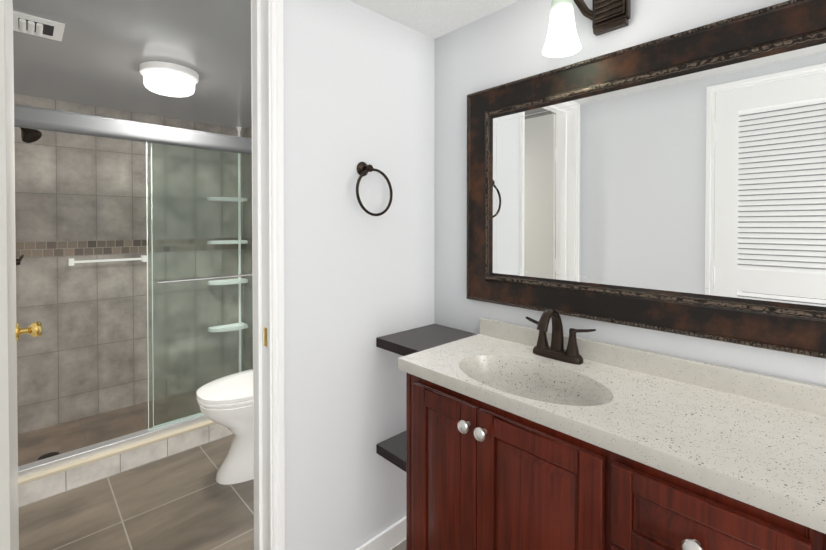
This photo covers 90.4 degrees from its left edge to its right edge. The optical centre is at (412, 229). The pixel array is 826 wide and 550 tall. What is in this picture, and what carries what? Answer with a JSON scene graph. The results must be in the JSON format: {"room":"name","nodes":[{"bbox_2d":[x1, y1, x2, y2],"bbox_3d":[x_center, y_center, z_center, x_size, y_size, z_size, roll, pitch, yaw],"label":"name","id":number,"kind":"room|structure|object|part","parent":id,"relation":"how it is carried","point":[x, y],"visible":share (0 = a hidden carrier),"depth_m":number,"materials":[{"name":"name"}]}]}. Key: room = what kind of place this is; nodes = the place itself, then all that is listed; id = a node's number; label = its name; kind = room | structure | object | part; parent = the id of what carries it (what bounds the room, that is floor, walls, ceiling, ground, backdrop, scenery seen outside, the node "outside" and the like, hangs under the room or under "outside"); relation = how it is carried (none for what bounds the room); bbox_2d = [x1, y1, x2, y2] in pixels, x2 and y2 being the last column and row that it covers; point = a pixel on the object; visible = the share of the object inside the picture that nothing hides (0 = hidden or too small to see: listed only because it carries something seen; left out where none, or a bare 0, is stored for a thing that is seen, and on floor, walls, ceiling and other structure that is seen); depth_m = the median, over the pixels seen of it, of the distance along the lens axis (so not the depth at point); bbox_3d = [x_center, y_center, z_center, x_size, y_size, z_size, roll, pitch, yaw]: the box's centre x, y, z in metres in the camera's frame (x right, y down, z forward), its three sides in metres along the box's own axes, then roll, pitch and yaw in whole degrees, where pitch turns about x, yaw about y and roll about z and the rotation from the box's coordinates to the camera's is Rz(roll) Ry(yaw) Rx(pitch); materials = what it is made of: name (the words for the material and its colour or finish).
{"room":"bathroom","nodes":[
{"label":"bathroom","id":0,"kind":"room"},
{"bbox_2d":[14,93,243,433],"bbox_3d":[-1.978,0.156,2.918,1.486,2.210,0.100,-1,1,-44],"label":"wall","id":1,"kind":"structure","parent":0,"point":[78,197],"depth_m":2.79,"materials":[{"name":"tile"}]},
{"bbox_2d":[68,255,146,265],"bbox_3d":[-2.037,0.205,2.753,0.421,0.042,0.056,-1,1,-44],"label":"towel bar","id":2,"kind":"object","parent":1,"relation":"attached to","point":[71,261],"visible":0.96,"depth_m":2.72,"materials":[{"name":"white plastic"}]},
{"bbox_2d":[12,0,251,128],"bbox_3d":[-1.236,-0.876,2.197,1.586,0.130,2.150,-1,1,-44],"label":"ceiling","id":3,"kind":"structure","parent":0,"point":[100,53],"depth_m":1.89,"materials":[{"name":"grey paint"}]},
{"bbox_2d":[13,11,64,41],"bbox_3d":[-1.484,-0.795,1.622,0.154,0.019,0.195,-1,1,-44],"label":"air vent grille","id":4,"kind":"object","parent":3,"relation":"attached to","point":[37,26],"visible":0.94,"depth_m":1.60,"materials":[{"name":"grey plastic"}]},
{"bbox_2d":[139,61,198,96],"bbox_3d":[-1.244,-0.755,2.102,0.260,0.110,0.260,-1,1,-44],"label":"ceiling light","id":5,"kind":"object","parent":3,"relation":"attached to","point":[169,79],"visible":1,"depth_m":2.02,"materials":[{"name":"white glass"}]},
{"bbox_3d":[-1.244,-0.738,2.102,0.230,0.077,0.230,-1,1,-44],"label":"ceiling light glass","id":6,"kind":"part","parent":5,"relation":"part of","materials":[{"name":"white glass"}]},
{"bbox_2d":[18,389,405,549],"bbox_3d":[-0.297,1.316,1.170,1.673,0.130,4.970,-1,1,-44],"label":"floor","id":7,"kind":"structure","parent":0,"point":[183,500],"depth_m":1.92,"materials":[{"name":"tile"}]},
{"bbox_2d":[38,452,59,459],"bbox_3d":[-1.984,1.236,2.236,0.090,0.004,0.090,-1,1,-44],"label":"floor drain","id":8,"kind":"object","parent":7,"relation":"on","point":[47,455],"visible":0.73,"depth_m":2.24,"materials":[{"name":"brown metal"}]},
{"bbox_2d":[18,420,233,506],"bbox_3d":[-1.377,1.209,2.370,1.382,0.116,0.127,-1,1,-44],"label":"shower curb","id":9,"kind":"structure","parent":7,"relation":"on","point":[34,487],"depth_m":2.12,"materials":[{"name":"tile"}]},
{"bbox_2d":[14,104,252,477],"bbox_3d":[-1.371,0.283,2.353,1.380,1.736,0.108,-1,1,-44],"label":"shower enclosure","id":10,"kind":"object","parent":9,"relation":"on","point":[31,117],"visible":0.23,"depth_m":2.32,"materials":[{"name":"clear glass"}]},
{"bbox_3d":[-1.380,-0.535,2.353,1.380,0.100,0.083,-1,1,-44],"label":"rail","id":11,"kind":"part","parent":10,"relation":"part of","materials":[{"name":"grey metal"}]},
{"bbox_3d":[-1.202,0.302,2.515,0.725,1.614,0.006,-1,1,-44],"label":"glass","id":12,"kind":"part","parent":10,"relation":"part of","materials":[{"name":"clear glass"}]},
{"bbox_3d":[-1.187,0.302,2.565,0.759,1.614,0.006,-1,1,-44],"label":"glass","id":13,"kind":"part","parent":10,"relation":"part of","materials":[{"name":"clear glass"}]},
{"bbox_2d":[196,369,253,484],"bbox_3d":[-0.800,0.861,2.245,0.696,0.815,0.440,-1,1,-44],"label":"toilet","id":14,"kind":"object","parent":7,"relation":"on","point":[226,401],"visible":0.23,"depth_m":2.06,"materials":[{"name":"white ceramic"}]},
{"bbox_3d":[-0.861,0.828,2.187,0.530,0.061,0.384,-1,1,-44],"label":"seat","id":15,"kind":"part","parent":14,"relation":"part of","materials":[{"name":"white ceramic"}]},
{"bbox_3d":[-0.846,1.065,2.204,0.550,0.407,0.364,-1,1,-44],"label":"bowl","id":16,"kind":"part","parent":14,"relation":"part of","materials":[{"name":"white ceramic"}]},
{"bbox_2d":[207,127,247,371],"bbox_3d":[-1.449,0.202,3.215,0.265,2.048,0.140,-1,1,-44],"label":"caddy shelf","id":17,"kind":"object","parent":7,"relation":"on","point":[239,327],"visible":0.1,"depth_m":3.28,"materials":[{"name":"white plastic"}]},
{"bbox_2d":[398,309,825,549],"bbox_3d":[0.450,0.766,1.101,0.473,1.031,1.006,-1,1,-44],"label":"bathroom vanity","id":18,"kind":"object","parent":7,"relation":"on","point":[539,437],"visible":1,"depth_m":0.96,"materials":[{"name":"brown wood"}]},
{"bbox_2d":[525,309,595,364],"bbox_3d":[0.434,0.330,1.291,0.134,0.164,0.236,-1,1,-44],"label":"faucet","id":19,"kind":"object","parent":18,"relation":"on","point":[542,353],"depth_m":1.29,"materials":[{"name":"brown metal"}]},
{"bbox_2d":[479,318,825,416],"bbox_3d":[0.604,0.382,1.260,0.022,0.063,0.980,-1,1,-44],"label":"backsplash","id":20,"kind":"structure","parent":18,"relation":"on","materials":[{"name":"stone"}]},
{"bbox_2d":[243,126,252,370],"bbox_3d":[-0.697,0.158,2.721,0.100,2.210,2.150,-1,1,-44],"label":"wall","id":21,"kind":"structure","parent":0,"point":[247,132],"depth_m":3.32,"materials":[{"name":"tile"}]},
{"bbox_2d":[283,0,434,549],"bbox_3d":[-0.520,0.174,1.319,1.573,2.210,0.128,-1,1,-44],"label":"wall","id":22,"kind":"structure","parent":0,"point":[359,83],"depth_m":1.50,"materials":[{"name":"paint"}]},
{"bbox_2d":[0,0,42,549],"bbox_3d":[-1.190,0.248,1.197,0.169,2.045,0.627,-1,1,-43],"label":"door leaf","id":23,"kind":"structure","parent":22,"relation":"in","point":[12,331],"depth_m":1.00,"materials":[{"name":"grey paint"}]},
{"bbox_3d":[-1.372,0.348,1.394,0.169,0.062,0.092,-1,1,-43],"label":"knob","id":24,"kind":"part","parent":23,"relation":"part of","materials":[{"name":"gold metal"}]},
{"bbox_2d":[251,0,284,549],"bbox_3d":[-0.724,0.228,1.126,0.714,2.106,0.163,-1,1,-44],"label":"door frame","id":25,"kind":"structure","parent":22,"relation":"attached to","point":[261,200],"depth_m":1.31,"materials":[{"name":"white"}]},
{"bbox_3d":[-0.474,0.344,1.317,0.002,0.060,0.028,-1,1,-44],"label":"bathroom door jamb strike","id":26,"kind":"part","parent":25,"relation":"part of","materials":[{"name":"gold metal"}]},
{"bbox_2d":[356,162,392,215],"bbox_3d":[-0.153,-0.151,1.535,0.179,0.204,0.057,-1,1,-44],"label":"towel ring","id":27,"kind":"object","parent":22,"relation":"attached to","point":[363,168],"visible":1,"depth_m":1.52,"materials":[{"name":"brown metal"}]},
{"bbox_2d":[355,516,405,549],"bbox_3d":[-0.157,1.232,1.577,0.713,0.088,0.014,-1,1,-44],"label":"baseboard","id":28,"kind":"structure","parent":22,"relation":"attached to","point":[392,536],"depth_m":1.61,"materials":[{"name":"white"}]},
{"bbox_2d":[349,0,519,38],"bbox_3d":[0.443,-0.870,0.365,1.673,0.100,2.820,-1,1,-44],"label":"ceiling","id":29,"kind":"structure","parent":0,"point":[434,19],"depth_m":1.57,"materials":[{"name":"white paint"}]},
{"bbox_2d":[434,0,825,386],"bbox_3d":[1.014,0.178,0.919,0.100,2.210,2.820,-1,1,-44],"label":"wall","id":30,"kind":"structure","parent":0,"point":[504,45],"depth_m":1.50,"materials":[{"name":"paint"}]},
{"bbox_2d":[376,431,405,471],"bbox_3d":[0.069,0.851,1.609,0.327,0.036,0.269,-1,1,-44],"label":"shelf","id":31,"kind":"object","parent":30,"relation":"attached to","point":[392,450],"visible":0.31,"depth_m":1.56,"materials":[{"name":"grey laminate"}]},
{"bbox_2d":[376,324,476,355],"bbox_3d":[0.065,0.436,1.608,0.327,0.036,0.259,-1,1,-44],"label":"shelf","id":32,"kind":"object","parent":30,"relation":"attached to","point":[410,341],"visible":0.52,"depth_m":1.57,"materials":[{"name":"grey laminate"}]},
{"bbox_2d":[542,0,630,57],"bbox_3d":[0.509,-0.663,1.232,0.182,0.237,0.209,-1,1,-44],"label":"sconce","id":33,"kind":"object","parent":30,"relation":"attached to","point":[604,16],"visible":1,"depth_m":1.23,"materials":[{"name":"white glass"}]},
{"bbox_3d":[0.451,-0.627,1.244,0.112,0.166,0.112,-1,1,-44],"label":"lamp shade","id":34,"kind":"part","parent":33,"relation":"part of","materials":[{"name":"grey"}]},
{"bbox_3d":[0.597,-0.679,1.243,0.040,0.143,0.105,-1,1,-44],"label":"plate","id":35,"kind":"part","parent":33,"relation":"part of","materials":[{"name":"brown metal"}]},
{"bbox_2d":[466,0,825,358],"bbox_3d":[0.644,-0.125,1.203,0.036,0.816,1.226,-1,1,-44],"label":"mirror","id":36,"kind":"object","parent":30,"relation":"attached to","point":[675,183],"visible":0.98,"depth_m":1.13,"materials":[{"name":"brown metal"}]},
{"bbox_3d":[0.653,-0.125,1.211,0.011,0.616,1.026,-1,1,-44],"label":"glass","id":37,"kind":"part","parent":36,"relation":"part of","materials":[{"name":"white"}]},
{"bbox_3d":[-1.775,0.170,1.698,0.100,2.210,2.150,-1,1,-44],"label":"wall","id":38,"kind":"structure","parent":0,"visible":0},
{"bbox_2d":[16,255,23,264],"bbox_3d":[-2.095,0.169,2.160,0.070,0.100,0.161,-1,1,-44],"label":"shower valve","id":39,"kind":"object","parent":38,"relation":"attached to","point":[18,261],"visible":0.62,"depth_m":2.14,"materials":[{"name":"brown metal"}]},
{"bbox_2d":[20,127,41,142],"bbox_3d":[-2.028,-0.528,2.136,0.144,0.148,0.107,-1,1,-44],"label":"shower head","id":40,"kind":"object","parent":38,"relation":"attached to","point":[28,135],"visible":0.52,"depth_m":2.13}
]}

